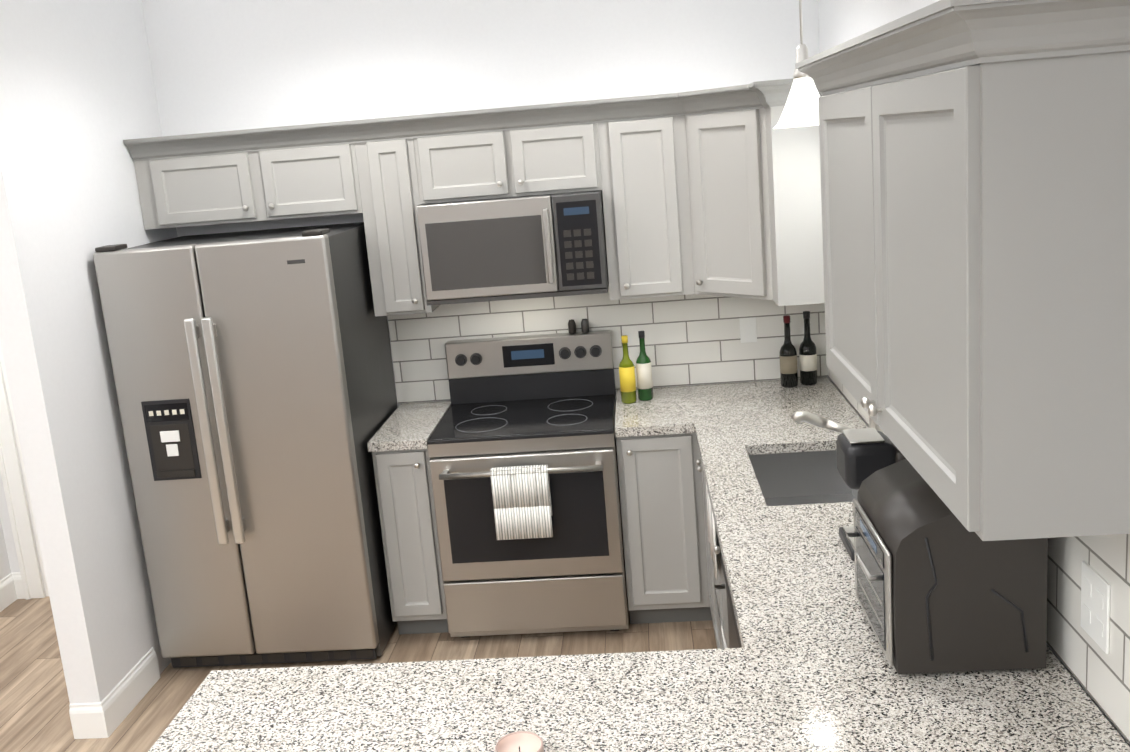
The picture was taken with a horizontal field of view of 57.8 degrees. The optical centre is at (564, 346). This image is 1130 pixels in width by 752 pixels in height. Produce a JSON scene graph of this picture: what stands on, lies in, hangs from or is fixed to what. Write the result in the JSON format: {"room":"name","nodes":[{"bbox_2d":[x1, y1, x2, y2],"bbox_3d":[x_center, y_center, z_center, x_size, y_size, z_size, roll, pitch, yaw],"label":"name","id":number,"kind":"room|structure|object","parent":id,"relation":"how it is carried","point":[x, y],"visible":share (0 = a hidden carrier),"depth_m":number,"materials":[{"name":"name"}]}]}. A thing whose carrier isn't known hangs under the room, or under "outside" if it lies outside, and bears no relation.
{"room":"kitchen","nodes":[
{"label":"kitchen","id":0,"kind":"room"},
{"bbox_2d":[0,518,10,579],"bbox_3d":[-3.087,-0.697,4.339,0.120,4.300,1.293,-4,11,4],"label":"wall","id":1,"kind":"structure","parent":0,"point":[5,570],"depth_m":5.19,"materials":[{"name":"paint"}]},
{"bbox_2d":[0,572,24,611],"bbox_3d":[-2.829,1.342,4.679,0.070,0.140,1.173,-4,11,4],"label":"baseboard","id":2,"kind":"structure","parent":1,"relation":"attached to","point":[11,588],"depth_m":5.21,"materials":[{"name":"white paint"}]},
{"bbox_2d":[0,360,45,594],"bbox_3d":[-2.470,-0.853,4.867,1.046,4.300,0.120,-4,11,4],"label":"wall","id":3,"kind":"structure","parent":0,"point":[9,539],"depth_m":5.19,"materials":[{"name":"paint"}]},
{"bbox_2d":[0,342,48,599],"bbox_3d":[-2.348,0.194,5.060,0.988,2.159,0.148,-4,11,4],"label":"door frame","id":4,"kind":"structure","parent":3,"relation":"attached to","point":[21,523],"depth_m":5.14,"materials":[{"name":"white paint"}]},
{"bbox_2d":[0,0,177,703],"bbox_3d":[-1.936,-0.743,4.098,0.120,4.300,1.264,-4,11,4],"label":"wall","id":5,"kind":"structure","parent":0,"point":[78,102],"depth_m":3.86,"materials":[{"name":"paint"}]},
{"bbox_2d":[69,647,160,738],"bbox_3d":[-1.789,1.375,4.089,0.134,0.140,0.442,-4,11,4],"label":"baseboard","id":6,"kind":"structure","parent":5,"relation":"attached to","point":[106,716],"depth_m":3.96,"materials":[{"name":"white paint"}]},
{"bbox_2d":[0,596,716,751],"bbox_3d":[-1.710,1.742,2.835,6.348,0.100,10.400,-4,11,4],"label":"floor","id":7,"kind":"structure","parent":0,"point":[34,707],"depth_m":4.30,"materials":[{"name":"brown wood"}]},
{"bbox_2d":[93,222,397,667],"bbox_3d":[-1.278,0.392,4.462,0.920,1.793,0.884,-4,11,4],"label":"refrigerator","id":8,"kind":"object","parent":7,"relation":"on","point":[253,373],"visible":1,"depth_m":4.09,"materials":[{"name":"silver metal"}]},
{"bbox_2d":[372,449,447,634],"bbox_3d":[-0.634,0.794,4.647,0.241,0.872,0.637,-4,11,4],"label":"base cabinet","id":9,"kind":"object","parent":7,"relation":"on","point":[402,477],"depth_m":4.34,"materials":[{"name":"grey paint"}]},
{"bbox_2d":[367,401,450,451],"bbox_3d":[-0.674,0.349,4.549,0.250,0.040,0.639,-4,11,4],"label":"countertop","id":10,"kind":"structure","parent":9,"relation":"on","point":[410,427],"depth_m":4.43,"materials":[{"name":"white stone"}]},
{"bbox_2d":[427,330,628,637],"bbox_3d":[-0.143,0.610,4.515,0.767,1.205,0.727,-4,11,4],"label":"range","id":11,"kind":"object","parent":7,"relation":"on","point":[549,400],"visible":0.98,"depth_m":4.29,"materials":[{"name":"silver metal"}]},
{"bbox_2d":[490,465,552,539],"bbox_3d":[-0.174,0.631,4.163,0.230,0.300,0.052,-4,11,4],"label":"towel","id":12,"kind":"object","parent":11,"relation":"hanging from","point":[521,495],"visible":1,"depth_m":4.14,"materials":[{"name":"fabric"}]},
{"bbox_2d":[568,319,575,333],"bbox_3d":[0.032,-0.091,4.696,0.036,0.064,0.035,-4,11,4],"label":"shaker","id":13,"kind":"object","parent":11,"relation":"on","point":[571,326],"visible":1,"depth_m":4.68,"materials":[{"name":"grey plastic"}]},
{"bbox_2d":[581,319,588,332],"bbox_3d":[0.092,-0.095,4.691,0.036,0.064,0.035,-4,11,4],"label":"shaker","id":14,"kind":"object","parent":11,"relation":"on","point":[584,325],"visible":1,"depth_m":4.68,"materials":[{"name":"silver metal"}]},
{"bbox_2d":[616,433,711,623],"bbox_3d":[0.441,0.722,4.564,0.361,0.872,0.637,-4,11,4],"label":"base cabinet","id":15,"kind":"object","parent":7,"relation":"on","point":[661,499],"depth_m":4.26,"materials":[{"name":"grey paint"}]},
{"bbox_2d":[615,386,691,437],"bbox_3d":[0.369,0.279,4.468,0.294,0.040,0.640,-4,11,4],"label":"countertop","id":16,"kind":"structure","parent":15,"relation":"on","point":[668,412],"depth_m":4.32,"materials":[{"name":"white stone"}]},
{"bbox_2d":[619,335,636,403],"bbox_3d":[0.273,0.102,4.520,0.069,0.300,0.069,-4,11,4],"label":"oil bottle","id":17,"kind":"object","parent":16,"relation":"on","point":[627,379],"visible":1,"depth_m":4.50,"materials":[{"name":"yellow glass"}]},
{"bbox_2d":[636,331,652,400],"bbox_3d":[0.349,0.086,4.543,0.069,0.310,0.069,-4,11,4],"label":"oil bottle","id":18,"kind":"object","parent":16,"relation":"on","point":[644,376],"visible":1,"depth_m":4.52,"materials":[{"name":"green glass"}]},
{"bbox_2d":[696,459,707,573],"bbox_3d":[0.889,0.782,4.083,0.637,0.872,0.290,-4,11,4],"label":"base cabinet","id":19,"kind":"object","parent":7,"relation":"on","point":[700,468],"depth_m":4.14,"materials":[{"name":"grey paint"}]},
{"bbox_2d":[704,503,719,648],"bbox_3d":[0.864,0.986,3.590,0.637,0.670,0.760,-4,11,4],"label":"base cabinet","id":20,"kind":"object","parent":7,"relation":"on","point":[715,614],"depth_m":3.99,"materials":[{"name":"grey paint"}]},
{"bbox_2d":[706,485,717,579],"bbox_3d":[0.509,0.613,3.557,0.016,0.269,0.340,-4,11,4],"label":"towel","id":21,"kind":"object","parent":20,"relation":"hanging from","point":[711,531],"visible":0.6,"depth_m":3.55,"materials":[{"name":"fabric"}]},
{"bbox_2d":[716,531,741,648],"bbox_3d":[0.802,1.046,2.798,0.647,0.872,0.820,-4,11,4],"label":"base cabinet","id":22,"kind":"object","parent":7,"relation":"on","point":[726,631],"depth_m":3.13,"materials":[{"name":"grey paint"}]},
{"bbox_2d":[148,633,763,751],"bbox_3d":[-0.254,0.832,1.961,1.221,0.040,0.861,-4,11,4],"label":"countertop","id":23,"kind":"structure","parent":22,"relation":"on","point":[700,700],"depth_m":2.18,"materials":[{"name":"white stone"}]},
{"bbox_2d":[495,731,543,751],"bbox_3d":[-0.084,0.775,1.930,0.092,0.055,0.092,-4,11,4],"label":"candle jar","id":24,"kind":"object","parent":23,"relation":"on","point":[522,741],"visible":1,"depth_m":1.95,"materials":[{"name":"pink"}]},
{"bbox_2d":[684,377,1129,751],"bbox_3d":[0.789,0.605,3.122,0.649,0.218,3.352,-4,11,4],"label":"countertop","id":25,"kind":"structure","parent":22,"relation":"on","point":[806,667],"depth_m":2.38,"materials":[{"name":"white stone"}]},
{"bbox_2d":[779,315,797,387],"bbox_3d":[0.995,0.022,4.570,0.077,0.320,0.077,-4,11,4],"label":"wine bottle","id":26,"kind":"object","parent":25,"relation":"on","point":[788,365],"visible":1,"depth_m":4.55,"materials":[{"name":"black glass"}]},
{"bbox_2d":[799,311,816,384],"bbox_3d":[1.085,0.007,4.582,0.077,0.330,0.077,-4,11,4],"label":"wine bottle","id":27,"kind":"object","parent":25,"relation":"on","point":[808,361],"visible":1,"depth_m":4.56,"materials":[{"name":"black glass"}]},
{"bbox_2d":[791,411,883,432],"bbox_3d":[0.928,0.275,3.440,0.332,0.279,0.064,-4,11,4],"label":"faucet","id":28,"kind":"object","parent":25,"relation":"on","point":[798,417],"visible":0.27,"depth_m":3.43,"materials":[{"name":"silver metal"}]},
{"bbox_2d":[836,428,905,560],"bbox_3d":[0.873,0.391,2.772,0.245,0.322,0.180,-4,11,4],"label":"coffee maker","id":29,"kind":"object","parent":25,"relation":"on","point":[863,454],"visible":0.4,"depth_m":2.69,"materials":[{"name":"black plastic"}]},
{"bbox_2d":[846,459,1047,673],"bbox_3d":[0.819,0.467,2.267,0.344,0.380,0.364,-4,11,4],"label":"toaster oven","id":30,"kind":"object","parent":25,"relation":"on","point":[940,587],"visible":0.92,"depth_m":2.11,"materials":[{"name":"grey metal"}]},
{"bbox_2d":[141,0,829,406],"bbox_3d":[-0.414,-0.980,4.659,3.092,4.300,0.120,-4,11,4],"label":"wall","id":31,"kind":"structure","parent":0,"point":[231,64],"depth_m":4.54,"materials":[{"name":"paint"}]},
{"bbox_2d":[123,78,824,315],"bbox_3d":[-0.357,-0.553,4.255,2.966,0.836,0.814,-4,11,4],"label":"upper cabinet","id":32,"kind":"object","parent":31,"relation":"attached to","point":[715,192],"visible":1,"depth_m":4.28,"materials":[{"name":"grey paint"}]},
{"bbox_2d":[416,190,608,305],"bbox_3d":[-0.209,-0.439,4.454,0.766,0.422,0.450,-4,11,4],"label":"microwave","id":33,"kind":"object","parent":32,"relation":"attached to","point":[520,247],"visible":1,"depth_m":4.26,"materials":[{"name":"silver metal"}]},
{"bbox_2d":[388,285,823,402],"bbox_3d":[0.183,-0.061,4.745,2.010,0.545,0.008,-4,11,4],"label":"tile backsplash","id":34,"kind":"structure","parent":31,"relation":"attached to","point":[692,339],"depth_m":4.73,"materials":[{"name":"white tile"}]},
{"bbox_2d":[740,317,756,342],"bbox_3d":[0.840,-0.074,4.692,0.075,0.115,0.007,-4,11,4],"label":"outlet","id":35,"kind":"object","parent":34,"relation":"attached to","point":[748,330],"visible":1,"depth_m":4.69,"materials":[{"name":"white plastic"}]},
{"bbox_2d":[818,0,1129,746],"bbox_3d":[0.958,-0.358,0.992,0.120,4.300,7.370,-4,11,4],"label":"wall","id":36,"kind":"structure","parent":0,"point":[841,21],"depth_m":3.69,"materials":[{"name":"paint"}]},
{"bbox_2d":[811,0,1129,540],"bbox_3d":[0.824,-0.230,2.159,0.337,0.836,1.243,-4,11,4],"label":"upper cabinet","id":37,"kind":"object","parent":36,"relation":"attached to","point":[975,173],"depth_m":1.60,"materials":[{"name":"grey paint"}]},
{"bbox_2d":[824,303,1129,742],"bbox_3d":[1.100,0.215,3.172,0.008,0.473,3.079,-4,11,4],"label":"tile backsplash","id":38,"kind":"structure","parent":36,"relation":"attached to","point":[1105,677],"depth_m":2.00,"materials":[{"name":"white tile"}]},
{"bbox_2d":[1080,560,1110,653],"bbox_3d":[1.018,0.500,1.969,0.007,0.140,0.115,-4,11,4],"label":"electrical outlet plate","id":39,"kind":"object","parent":38,"relation":"attached to","point":[1095,604],"visible":1,"depth_m":1.96,"materials":[{"name":"white plastic"}]},
{"bbox_3d":[0.769,-1.363,3.390,0.120,0.034,0.120,4,12,3],"label":"pendant light","id":40,"kind":"object","parent":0,"visible":0},
{"bbox_2d":[773,0,819,128],"bbox_3d":[0.796,-1.055,3.451,0.216,0.617,0.216,-4,11,4],"label":"pendant light","id":41,"kind":"object","parent":40,"relation":"hanging from","point":[801,108],"visible":0.79,"depth_m":3.45,"materials":[{"name":"white glass"}]}
]}

